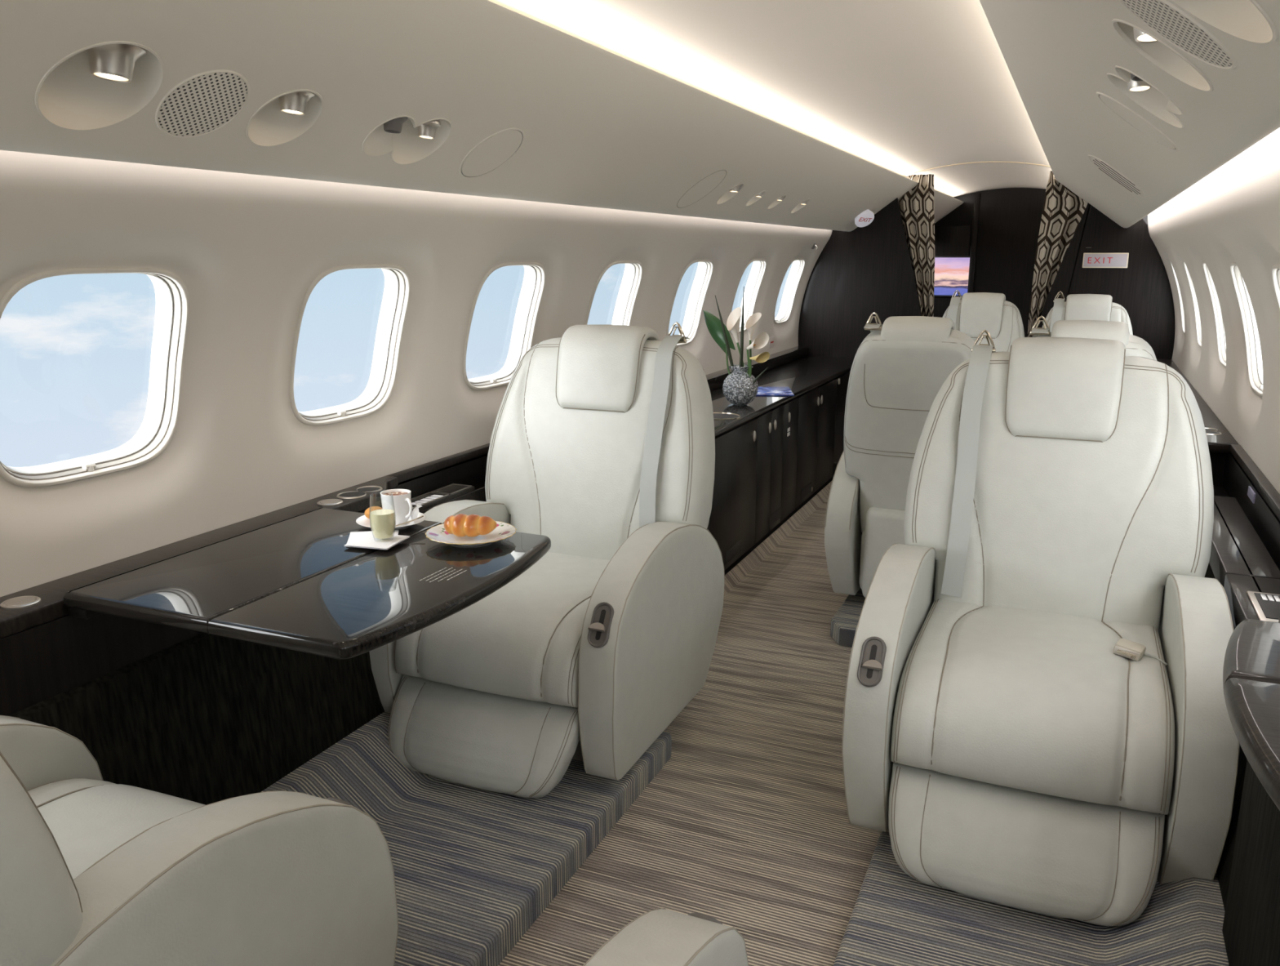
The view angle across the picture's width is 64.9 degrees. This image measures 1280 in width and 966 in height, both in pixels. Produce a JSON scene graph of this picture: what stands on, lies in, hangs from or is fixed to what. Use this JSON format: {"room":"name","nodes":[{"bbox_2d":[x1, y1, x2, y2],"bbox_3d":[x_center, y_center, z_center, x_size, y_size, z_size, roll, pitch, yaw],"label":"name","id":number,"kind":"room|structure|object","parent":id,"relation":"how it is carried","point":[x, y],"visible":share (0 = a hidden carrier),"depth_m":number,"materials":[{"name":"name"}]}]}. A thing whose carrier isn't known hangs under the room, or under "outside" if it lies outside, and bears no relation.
{"room":"aircraft cabin","nodes":[
{"label":"aircraft cabin","id":0,"kind":"room"},
{"bbox_2d":[0,150,832,596],"bbox_3d":[-0.634,-0.368,2.378,0.270,0.857,8.700,5,14,23],"label":"wall","id":1,"kind":"structure","parent":0,"point":[247,250],"depth_m":2.16,"materials":[{"name":"beige plastic"}]},
{"bbox_2d":[0,266,189,487],"bbox_3d":[-1.001,-0.210,1.823,0.174,0.413,0.403,5,14,23],"label":"window","id":2,"kind":"structure","parent":1,"relation":"in","point":[157,430],"depth_m":1.96,"materials":[{"name":"beige plastic"}]},
{"bbox_2d":[35,40,164,131],"bbox_3d":[-0.716,-0.536,1.337,0.140,0.125,0.170,8,15,32],"label":"recessed light","id":3,"kind":"object","parent":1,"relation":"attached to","point":[102,85],"visible":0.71,"depth_m":1.37,"materials":[{"name":"beige plastic"}]},
{"bbox_2d":[8,633,384,804],"bbox_3d":[-1.284,0.732,1.000,0.067,0.430,5.270,5,14,23],"label":"wall panel","id":4,"kind":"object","parent":1,"relation":"attached to","point":[203,718],"depth_m":1.97,"materials":[{"name":"black wood"}]},
{"bbox_2d":[155,69,249,137],"bbox_3d":[-0.648,-0.561,1.493,0.119,0.089,0.148,5,14,20],"label":"ceiling speaker","id":5,"kind":"object","parent":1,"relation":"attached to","point":[202,104],"visible":1,"depth_m":1.49,"materials":[{"name":"beige"}]},
{"bbox_2d":[0,443,489,715],"bbox_3d":[-1.353,0.437,0.975,0.114,0.166,5.250,5,14,23],"label":"console","id":6,"kind":"object","parent":1,"relation":"attached to","point":[46,651],"visible":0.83,"depth_m":1.78,"materials":[{"name":"brown wood"}]},
{"bbox_2d":[0,595,40,608],"bbox_3d":[-1.027,0.197,1.670,0.058,0.005,0.058,5,14,23],"label":"cup holder","id":7,"kind":"object","parent":6,"relation":"attached to","point":[15,602],"depth_m":1.66,"materials":[{"name":"grey metal"}]},
{"bbox_2d":[63,507,551,658],"bbox_3d":[-0.552,0.167,1.851,0.628,0.045,0.639,5,14,23],"label":"table","id":8,"kind":"object","parent":6,"relation":"attached to","point":[294,583],"visible":0.96,"depth_m":1.71,"materials":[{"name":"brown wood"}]},
{"bbox_2d":[346,529,398,543],"bbox_3d":[-0.530,0.108,1.998,0.095,0.005,0.095,-2,13,-10],"label":"paper napkin","id":9,"kind":"object","parent":8,"relation":"on","point":[353,535],"visible":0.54,"depth_m":2.02,"materials":[{"name":"white paper"}]},
{"bbox_2d":[344,533,410,549],"bbox_3d":[-0.511,0.113,1.961,0.092,0.005,0.092,4,13,15],"label":"paper napkin","id":10,"kind":"object","parent":9,"relation":"on","point":[368,540],"visible":0.88,"depth_m":1.95,"materials":[{"name":"white paper"}]},
{"bbox_2d":[368,493,395,538],"bbox_3d":[-0.499,0.066,1.953,0.050,0.090,0.050,5,14,23],"label":"juice glass","id":11,"kind":"object","parent":10,"relation":"on","point":[383,522],"visible":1,"depth_m":1.94,"materials":[{"name":"grey"}]},
{"bbox_2d":[355,511,426,528],"bbox_3d":[-0.517,0.081,2.098,0.143,0.013,0.143,5,14,23],"label":"saucer","id":12,"kind":"object","parent":8,"relation":"on","point":[363,521],"visible":0.29,"depth_m":2.09,"materials":[{"name":"white ceramic"}]},
{"bbox_2d":[364,506,382,518],"bbox_3d":[-0.555,0.062,2.107,0.041,0.027,0.041,-5,14,-22],"label":"pastry","id":13,"kind":"object","parent":12,"relation":"on","point":[366,513],"visible":0.52,"depth_m":2.10,"materials":[{"name":"orange food"}]},
{"bbox_2d":[380,488,412,524],"bbox_3d":[-0.496,0.052,2.086,0.082,0.066,0.062,5,14,23],"label":"coffee cup","id":14,"kind":"object","parent":12,"relation":"on","point":[402,504],"visible":0.8,"depth_m":2.07,"materials":[{"name":"white ceramic"}]},
{"bbox_2d":[395,515,423,526],"bbox_3d":[-0.481,0.081,2.047,0.015,0.012,0.100,12,17,42],"label":"teaspoon","id":15,"kind":"object","parent":12,"relation":"on","point":[422,515],"visible":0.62,"depth_m":2.06,"materials":[{"name":"silver metal"}]},
{"bbox_2d":[408,502,422,524],"bbox_3d":[-0.464,0.063,2.080,0.026,0.043,0.024,-6,14,-26],"label":"packet","id":16,"kind":"object","parent":12,"relation":"on","point":[415,513],"visible":0.94,"depth_m":2.08,"materials":[{"name":"white paper"}]},
{"bbox_2d":[425,520,516,545],"bbox_3d":[-0.334,0.103,1.992,0.179,0.016,0.179,5,14,23],"label":"dinner plate","id":17,"kind":"object","parent":8,"relation":"on","point":[503,531],"visible":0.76,"depth_m":1.99,"materials":[{"name":"ceramic"}]},
{"bbox_2d":[444,513,497,537],"bbox_3d":[-0.336,0.083,1.982,0.104,0.045,0.054,1,13,3],"label":"croissant","id":18,"kind":"object","parent":17,"relation":"on","point":[460,525],"visible":1,"depth_m":1.97,"materials":[{"name":"orange food"}]},
{"bbox_2d":[316,498,342,506],"bbox_3d":[-0.721,0.044,2.343,0.058,0.005,0.058,5,14,23],"label":"cup holder","id":19,"kind":"object","parent":6,"relation":"attached to","point":[322,502],"depth_m":2.33,"materials":[{"name":"grey metal"}]},
{"bbox_2d":[245,88,324,146],"bbox_3d":[-0.580,-0.604,1.643,0.113,0.101,0.139,6,14,25],"label":"recessed light","id":20,"kind":"object","parent":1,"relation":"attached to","point":[287,116],"visible":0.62,"depth_m":1.68,"materials":[{"name":"beige plastic"}]},
{"bbox_2d":[289,263,410,426],"bbox_3d":[-0.719,-0.354,2.458,0.174,0.413,0.403,5,14,23],"label":"window","id":21,"kind":"structure","parent":1,"relation":"in","point":[379,388],"depth_m":2.59,"materials":[{"name":"beige plastic"}]},
{"bbox_2d":[361,115,452,164],"bbox_3d":[-0.444,-0.667,1.938,0.112,0.094,0.230,4,13,18],"label":"recessed light","id":22,"kind":"object","parent":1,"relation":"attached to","point":[408,143],"visible":0.84,"depth_m":1.97,"materials":[{"name":"beige"}]},
{"bbox_2d":[0,0,964,231],"bbox_3d":[0.189,-1.034,3.258,0.446,0.303,11.200,5,14,23],"label":"ceiling panel","id":23,"kind":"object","parent":1,"relation":"attached to","point":[602,128],"depth_m":1.84,"materials":[{"name":"beige plastic"}]},
{"bbox_2d":[458,127,524,178],"bbox_3d":[-0.326,-0.725,2.216,0.138,0.103,0.172,6,14,25],"label":"access cover","id":24,"kind":"object","parent":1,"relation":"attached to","point":[496,149],"visible":1,"depth_m":2.21,"materials":[{"name":"beige plastic"}]},
{"bbox_2d":[462,262,546,390],"bbox_3d":[-0.434,-0.499,3.098,0.174,0.413,0.403,5,14,23],"label":"window","id":25,"kind":"structure","parent":1,"relation":"in","point":[534,281],"depth_m":3.24,"materials":[{"name":"beige plastic"}]},
{"bbox_2d":[585,260,643,325],"bbox_3d":[-0.124,-0.658,3.796,0.174,0.413,0.403,5,14,23],"label":"window","id":26,"kind":"structure","parent":1,"relation":"in","point":[633,274],"depth_m":3.94,"materials":[{"name":"beige"}]},
{"bbox_2d":[666,259,713,346],"bbox_3d":[0.203,-0.824,4.529,0.174,0.413,0.403,5,14,23],"label":"window","id":27,"kind":"structure","parent":1,"relation":"in","point":[705,267],"depth_m":4.69,"materials":[{"name":"beige plastic"}]},
{"bbox_2d":[676,169,726,208],"bbox_3d":[0.210,-0.997,3.419,0.163,0.120,0.203,5,14,21],"label":"access cover","id":28,"kind":"object","parent":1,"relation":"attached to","point":[704,187],"visible":1,"depth_m":3.42,"materials":[{"name":"beige plastic"}]},
{"bbox_2d":[715,182,743,204],"bbox_3d":[0.329,-1.065,3.686,0.100,0.089,0.123,5,14,21],"label":"recessed light","id":29,"kind":"object","parent":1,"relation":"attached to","point":[735,189],"visible":0.59,"depth_m":3.73,"materials":[{"name":"beige"}]},
{"bbox_2d":[729,258,766,333],"bbox_3d":[0.541,-0.997,5.290,0.174,0.413,0.403,5,14,23],"label":"window","id":30,"kind":"structure","parent":1,"relation":"in","point":[758,268],"depth_m":5.44,"materials":[{"name":"beige plastic"}]},
{"bbox_2d":[745,190,765,206],"bbox_3d":[0.456,-1.129,3.973,0.079,0.070,0.097,5,14,21],"label":"recessed light","id":31,"kind":"object","parent":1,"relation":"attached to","point":[759,195],"visible":0.53,"depth_m":4.00,"materials":[{"name":"beige"}]},
{"bbox_2d":[768,336,774,347],"bbox_3d":[0.766,-0.818,5.845,0.004,0.060,0.100,5,14,23],"label":"placard","id":32,"kind":"object","parent":1,"relation":"attached to","point":[771,341],"visible":1,"depth_m":5.84,"materials":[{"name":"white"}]},
{"bbox_2d":[767,194,786,208],"bbox_3d":[0.576,-1.190,4.241,0.079,0.070,0.097,5,14,21],"label":"recessed light","id":33,"kind":"object","parent":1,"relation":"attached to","point":[781,198],"visible":0.52,"depth_m":4.27,"materials":[{"name":"beige"}]},
{"bbox_2d":[773,257,805,324],"bbox_3d":[0.867,-1.163,6.023,0.174,0.413,0.403,5,14,23],"label":"window","id":34,"kind":"structure","parent":1,"relation":"in","point":[797,266],"depth_m":6.18,"materials":[{"name":"beige"}]},
{"bbox_2d":[790,198,810,213],"bbox_3d":[0.731,-1.269,4.590,0.087,0.077,0.107,5,14,21],"label":"recessed light","id":35,"kind":"object","parent":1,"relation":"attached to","point":[803,203],"visible":0.51,"depth_m":4.62,"materials":[{"name":"beige"}]},
{"bbox_2d":[811,243,817,249],"bbox_3d":[1.034,-1.398,5.952,0.033,0.035,0.044,5,14,23],"label":"coat hook","id":36,"kind":"object","parent":1,"relation":"attached to","point":[815,244],"visible":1,"depth_m":5.95,"materials":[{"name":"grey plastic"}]},
{"bbox_2d":[854,208,874,226],"bbox_3d":[1.281,-1.522,5.773,0.108,0.107,0.110,11,17,41],"label":"exit sign","id":37,"kind":"object","parent":1,"relation":"attached to","point":[866,217],"visible":0.96,"depth_m":5.76,"materials":[{"name":"white plastic"}]},
{"bbox_2d":[261,711,671,965],"bbox_3d":[-1.117,1.055,0.619,0.617,0.168,4.590,5,14,23],"label":"floor","id":38,"kind":"structure","parent":0,"point":[474,868],"depth_m":2.12,"materials":[{"name":"carpet"}]},
{"bbox_2d":[497,498,880,965],"bbox_3d":[0.741,0.519,3.365,1.900,0.001,11.200,5,14,23],"label":"floor","id":39,"kind":"structure","parent":0,"point":[745,826],"depth_m":2.31,"materials":[{"name":"carpet"}]},
{"bbox_2d":[0,715,398,965],"bbox_3d":[-0.792,0.442,1.269,0.678,1.073,0.826,5,14,23],"label":"seat","id":40,"kind":"object","parent":39,"relation":"on","point":[95,871],"visible":1,"depth_m":1.20,"materials":[{"name":"beige leather"}]},
{"bbox_2d":[27,777,204,879],"bbox_3d":[-0.776,0.594,1.340,0.491,0.191,0.601,5,14,23],"label":"seat cushion","id":41,"kind":"object","parent":40,"relation":"on","point":[87,819],"depth_m":1.46,"materials":[{"name":"beige leather"}]},
{"bbox_2d":[368,321,724,797],"bbox_3d":[-0.224,0.151,2.550,0.678,1.073,0.891,5,14,23],"label":"seat","id":42,"kind":"object","parent":39,"relation":"on","point":[602,446],"visible":0.85,"depth_m":2.44,"materials":[{"name":"beige leather"}]},
{"bbox_2d":[394,551,609,707],"bbox_3d":[-0.253,0.326,2.523,0.491,0.191,0.601,5,14,23],"label":"seat cushion","id":43,"kind":"object","parent":42,"relation":"on","point":[523,642],"depth_m":2.29,"materials":[{"name":"beige leather"}]},
{"bbox_2d":[582,907,748,965],"bbox_3d":[0.180,0.639,0.686,0.678,0.947,1.105,5,14,23],"label":"seat","id":44,"kind":"object","parent":39,"relation":"on","point":[663,936],"visible":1,"depth_m":1.02,"materials":[{"name":"beige leather"}]},
{"bbox_2d":[705,346,853,574],"bbox_3d":[0.535,-0.172,4.859,0.460,0.686,3.390,5,14,23],"label":"credenza","id":45,"kind":"object","parent":39,"relation":"on","point":[774,455],"visible":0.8,"depth_m":4.55,"materials":[{"name":"brown wood"}]},
{"bbox_2d":[713,412,741,419],"bbox_3d":[0.314,-0.265,3.981,0.170,0.005,0.170,5,14,23],"label":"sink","id":46,"kind":"object","parent":45,"relation":"in","point":[717,415],"depth_m":3.99,"materials":[{"name":"silver metal"}]},
{"bbox_2d":[722,364,768,405],"bbox_3d":[0.454,-0.415,4.264,0.211,0.172,0.152,5,14,23],"label":"vase","id":47,"kind":"object","parent":45,"relation":"on","point":[728,384],"depth_m":4.24,"materials":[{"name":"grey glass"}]},
{"bbox_2d":[702,309,738,399],"bbox_3d":[0.354,-0.544,4.300,0.182,0.383,0.044,5,14,23],"label":"broad leaf","id":48,"kind":"object","parent":47,"relation":"in","point":[713,324],"visible":0.92,"depth_m":4.29,"materials":[{"name":"green plant"}]},
{"bbox_2d":[715,295,739,397],"bbox_3d":[0.372,-0.569,4.266,0.123,0.445,0.015,5,14,23],"label":"leaf blade","id":49,"kind":"object","parent":47,"relation":"in","point":[728,349],"visible":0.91,"depth_m":4.26,"materials":[{"name":"grey"}]},
{"bbox_2d":[726,306,744,392],"bbox_3d":[0.395,-0.536,4.227,0.076,0.398,0.073,5,14,23],"label":"calla lily","id":50,"kind":"object","parent":47,"relation":"in","point":[733,322],"visible":0.94,"depth_m":4.21,"materials":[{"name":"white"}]},
{"bbox_2d":[739,323,742,397],"bbox_3d":[0.425,-0.503,4.230,0.014,0.332,0.056,2,13,8],"label":"leaf blade","id":51,"kind":"object","parent":47,"relation":"in","point":[741,340],"visible":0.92,"depth_m":4.22,"materials":[{"name":"green plant"}]},
{"bbox_2d":[740,286,744,353],"bbox_3d":[0.430,-0.584,4.247,0.015,0.481,0.024,5,14,23],"label":"leaf blade","id":52,"kind":"object","parent":47,"relation":"in","point":[742,317],"visible":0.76,"depth_m":4.22,"materials":[{"name":"grey"}]},
{"bbox_2d":[745,312,761,376],"bbox_3d":[0.462,-0.525,4.231,0.090,0.376,0.052,5,14,23],"label":"calla lily","id":53,"kind":"object","parent":47,"relation":"in","point":[752,322],"visible":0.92,"depth_m":4.21,"materials":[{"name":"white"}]},
{"bbox_2d":[740,332,768,397],"bbox_3d":[0.464,-0.481,4.206,0.132,0.301,0.051,9,16,35],"label":"calla lily","id":54,"kind":"object","parent":47,"relation":"in","point":[762,339],"visible":0.99,"depth_m":4.18,"materials":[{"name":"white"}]},
{"bbox_2d":[739,351,769,401],"bbox_3d":[0.469,-0.442,4.214,0.142,0.222,0.044,10,16,36],"label":"calla lily","id":55,"kind":"object","parent":47,"relation":"in","point":[763,357],"visible":0.98,"depth_m":4.18,"materials":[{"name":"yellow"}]},
{"bbox_2d":[742,386,794,395],"bbox_3d":[0.597,-0.428,4.701,0.220,0.006,0.280,1,13,3],"label":"magazine","id":56,"kind":"object","parent":45,"relation":"on","point":[762,391],"visible":0.76,"depth_m":4.67,"materials":[{"name":"blue paper"}]},
{"bbox_2d":[710,355,853,436],"bbox_3d":[0.534,-0.435,4.800,0.447,0.025,3.390,5,14,23],"label":"countertop","id":57,"kind":"structure","parent":45,"relation":"on","point":[802,375],"depth_m":5.01,"materials":[{"name":"brown wood"}]},
{"bbox_2d":[800,481,811,499],"bbox_3d":[0.832,0.038,5.032,0.002,0.050,0.200,5,14,23],"label":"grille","id":58,"kind":"object","parent":45,"relation":"attached to","point":[806,488],"depth_m":5.02,"materials":[{"name":"black wood"}]},
{"bbox_2d":[824,311,974,597],"bbox_3d":[0.993,-0.081,3.573,0.494,1.073,0.891,5,14,23],"label":"seat","id":59,"kind":"object","parent":39,"relation":"on","point":[898,371],"visible":0.52,"depth_m":3.24,"materials":[{"name":"beige leather"}]},
{"bbox_2d":[942,289,1024,351],"bbox_3d":[1.583,-0.382,4.901,0.494,1.073,0.891,5,14,23],"label":"seat","id":60,"kind":"object","parent":39,"relation":"on","point":[971,313],"visible":0.19,"depth_m":5.03,"materials":[{"name":"beige leather"}]},
{"bbox_2d":[841,328,1239,925],"bbox_3d":[0.849,0.247,2.128,0.678,1.073,0.891,5,14,23],"label":"seat","id":61,"kind":"object","parent":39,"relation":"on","point":[1036,717],"visible":1,"depth_m":2.00,"materials":[{"name":"beige leather"}]},
{"bbox_2d":[890,599,1174,814],"bbox_3d":[0.821,0.422,2.100,0.491,0.191,0.601,5,14,23],"label":"seat cushion","id":62,"kind":"object","parent":61,"relation":"on","point":[1034,697],"depth_m":1.91,"materials":[{"name":"beige leather"}]},
{"bbox_2d":[1042,291,1133,334],"bbox_3d":[2.066,-0.335,4.696,0.494,1.073,0.891,5,14,23],"label":"seat","id":63,"kind":"object","parent":39,"relation":"on","point":[1076,306],"visible":0.12,"depth_m":4.85,"materials":[{"name":"beige leather"}]},
{"bbox_2d":[1030,315,1156,360],"bbox_3d":[1.476,-0.034,3.369,0.494,1.073,0.891,5,14,23],"label":"seat","id":64,"kind":"object","parent":39,"relation":"on","point":[1136,346],"visible":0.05,"depth_m":2.89,"materials":[{"name":"beige leather"}]},
{"bbox_2d":[488,0,1049,175],"bbox_3d":[0.242,-0.916,1.859,0.970,0.072,8.690,5,14,23],"label":"ceiling","id":65,"kind":"structure","parent":0,"point":[902,87],"depth_m":2.68,"materials":[{"name":"beige"}]},
{"bbox_2d":[830,587,865,647],"bbox_3d":[1.636,0.254,4.388,1.000,0.065,2.850,5,14,23],"label":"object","id":66,"kind":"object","parent":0,"point":[844,623],"depth_m":3.36,"materials":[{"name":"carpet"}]},
{"bbox_2d":[904,162,1052,197],"bbox_3d":[2.479,-2.056,6.887,0.970,0.072,2.470,5,14,23],"label":"ceiling","id":67,"kind":"structure","parent":0,"point":[956,180],"depth_m":6.72,"materials":[{"name":"beige"}]},
{"bbox_2d":[897,173,934,316],"bbox_3d":[1.658,-1.138,6.120,0.268,1.413,0.038,5,14,23],"label":"curtain","id":68,"kind":"object","parent":67,"relation":"hanging from","point":[917,208],"visible":0.52,"depth_m":6.03,"materials":[{"name":"fabric"}]},
{"bbox_2d":[1027,170,1088,337],"bbox_3d":[2.407,-1.066,5.803,0.292,1.413,0.038,5,14,23],"label":"curtain","id":69,"kind":"object","parent":67,"relation":"hanging from","point":[1063,211],"visible":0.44,"depth_m":5.75,"materials":[{"name":"fabric"}]},
{"bbox_2d":[798,197,1174,359],"bbox_3d":[1.981,-0.961,5.959,2.180,1.740,0.030,5,14,23],"label":"wall","id":70,"kind":"structure","parent":0,"point":[860,272],"depth_m":6.05,"materials":[{"name":"brown wood"}]},
{"bbox_2d":[723,480,832,596],"bbox_3d":[0.695,0.194,4.708,0.065,0.040,3.700,5,14,23],"label":"trim","id":71,"kind":"structure","parent":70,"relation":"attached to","point":[746,565],"depth_m":4.42,"materials":[{"name":"wood"}]},
{"bbox_2d":[902,160,1050,176],"bbox_3d":[1.979,-1.800,5.764,0.970,0.078,0.040,5,14,23],"label":"trim","id":72,"kind":"structure","parent":70,"relation":"attached to","point":[993,161],"depth_m":5.78,"materials":[{"name":"beige plastic"}]},
{"bbox_2d":[1082,247,1128,267],"bbox_3d":[2.590,-1.253,5.601,0.230,0.112,0.016,5,14,23],"label":"exit sign","id":73,"kind":"object","parent":70,"relation":"attached to","point":[1090,260],"visible":1,"depth_m":5.60,"materials":[{"name":"beige plastic"}]},
{"bbox_2d":[833,830,1229,965],"bbox_3d":[0.011,1.138,0.253,0.615,0.168,4.800,5,14,23],"label":"floor","id":74,"kind":"structure","parent":0,"point":[896,918],"depth_m":1.78,"materials":[{"name":"carpet"}]},
{"bbox_2d":[934,187,1147,337],"bbox_3d":[2.976,-1.522,8.184,2.200,1.850,0.030,5,14,23],"label":"wall","id":75,"kind":"structure","parent":0,"point":[1009,223],"depth_m":8.10,"materials":[{"name":"brown wood"}]},
{"bbox_2d":[933,193,980,317],"bbox_3d":[2.434,-1.508,8.394,0.645,1.730,0.030,5,14,23],"label":"door","id":76,"kind":"structure","parent":75,"relation":"in","point":[950,240],"depth_m":8.23,"materials":[{"name":"brown wood"}]},
{"bbox_2d":[933,255,971,297],"bbox_3d":[2.473,-1.707,8.319,0.490,0.330,0.014,5,14,23],"label":"television","id":77,"kind":"object","parent":76,"relation":"attached to","point":[952,273],"visible":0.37,"depth_m":8.27,"materials":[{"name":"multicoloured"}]},
{"bbox_2d":[1147,127,1279,493],"bbox_3d":[1.122,-0.200,1.635,0.270,0.857,8.700,5,14,23],"label":"wall","id":78,"kind":"structure","parent":0,"point":[1232,214],"depth_m":2.95,"materials":[{"name":"beige plastic"}]},
{"bbox_2d":[1088,155,1146,197],"bbox_3d":[1.384,-0.889,2.921,0.165,0.122,0.398,5,14,22],"label":"air vent","id":79,"kind":"object","parent":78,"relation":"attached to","point":[1101,161],"visible":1,"depth_m":2.91,"materials":[{"name":"beige plastic"}]},
{"bbox_2d":[979,0,1279,227],"bbox_3d":[1.293,-0.931,2.790,0.447,0.297,11.200,5,14,23],"label":"overhead panel","id":80,"kind":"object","parent":78,"relation":"attached to","point":[1057,55],"depth_m":1.62,"materials":[{"name":"beige plastic"}]},
{"bbox_2d":[1096,91,1179,151],"bbox_3d":[0.849,-0.617,1.718,0.139,0.103,0.172,5,14,21],"label":"access cover","id":81,"kind":"object","parent":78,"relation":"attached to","point":[1131,117],"visible":1,"depth_m":1.71,"materials":[{"name":"beige plastic"}]},
{"bbox_2d":[1106,65,1184,128],"bbox_3d":[0.723,-0.562,1.443,0.112,0.098,0.230,7,14,28],"label":"recessed light","id":82,"kind":"object","parent":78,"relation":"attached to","point":[1148,96],"visible":0.42,"depth_m":1.51,"materials":[{"name":"beige plastic"}]},
{"bbox_2d":[1111,18,1213,92],"bbox_3d":[0.595,-0.501,1.144,0.114,0.112,0.138,3,13,12],"label":"recessed light","id":83,"kind":"object","parent":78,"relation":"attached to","point":[1152,48],"visible":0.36,"depth_m":1.19,"materials":[{"name":"beige plastic"}]},
{"bbox_2d":[1169,260,1184,333],"bbox_3d":[2.820,-0.976,5.197,0.174,0.413,0.403,5,14,23],"label":"window","id":84,"kind":"structure","parent":78,"relation":"in","point":[1174,273],"depth_m":5.37,"materials":[{"name":"beige"}]},
{"bbox_2d":[1119,0,1236,70],"bbox_3d":[0.527,-0.453,0.995,0.120,0.089,0.148,5,14,20],"label":"ceiling speaker","id":85,"kind":"object","parent":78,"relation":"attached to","point":[1168,21],"visible":1,"depth_m":0.99,"materials":[{"name":"beige"}]},
{"bbox_2d":[1183,260,1201,347],"bbox_3d":[2.494,-0.809,4.463,0.174,0.413,0.403,5,14,23],"label":"window","id":86,"kind":"structure","parent":78,"relation":"in","point":[1192,288],"depth_m":4.64,"materials":[{"name":"beige"}]},
{"bbox_2d":[1202,261,1226,367],"bbox_3d":[2.156,-0.637,3.703,0.174,0.413,0.403,5,14,23],"label":"window","id":87,"kind":"structure","parent":78,"relation":"in","point":[1221,344],"depth_m":3.87,"materials":[{"name":"beige plastic"}]},
{"bbox_2d":[1156,358,1279,627],"bbox_3d":[1.145,0.266,1.736,0.155,0.164,8.670,5,14,23],"label":"console","id":88,"kind":"object","parent":78,"relation":"attached to","point":[1245,557],"visible":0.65,"depth_m":2.39,"materials":[{"name":"brown wood"}]},
{"bbox_2d":[1222,618,1279,965],"bbox_3d":[0.820,0.538,1.311,0.146,0.530,0.700,5,14,23],"label":"table","id":89,"kind":"object","parent":88,"relation":"attached to","point":[1251,930],"visible":1,"depth_m":1.38,"materials":[{"name":"brown wood"}]},
{"bbox_2d":[1169,0,1277,44],"bbox_3d":[0.459,-0.435,0.837,0.140,0.138,0.170,3,13,12],"label":"recessed light","id":90,"kind":"object","parent":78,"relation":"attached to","point":[1246,20],"visible":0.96,"depth_m":0.88,"materials":[{"name":"beige plastic"}]},
{"bbox_2d":[1229,262,1262,396],"bbox_3d":[1.829,-0.470,2.969,0.174,0.413,0.403,5,14,23],"label":"window","id":91,"kind":"structure","parent":78,"relation":"in","point":[1255,366],"depth_m":3.13,"materials":[{"name":"beige"}]},
{"bbox_2d":[1271,264,1279,308],"bbox_3d":[1.519,-0.312,2.271,0.174,0.413,0.403,5,14,23],"label":"window","id":92,"kind":"structure","parent":78,"relation":"in","point":[1275,270],"depth_m":2.41,"materials":[{"name":"beige plastic"}]},
{"bbox_2d":[1204,563,1247,911],"bbox_3d":[1.089,0.546,1.819,0.067,0.430,8.700,5,14,23],"label":"baseboard","id":93,"kind":"structure","parent":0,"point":[1224,869],"depth_m":1.77,"materials":[{"name":"black wood"}]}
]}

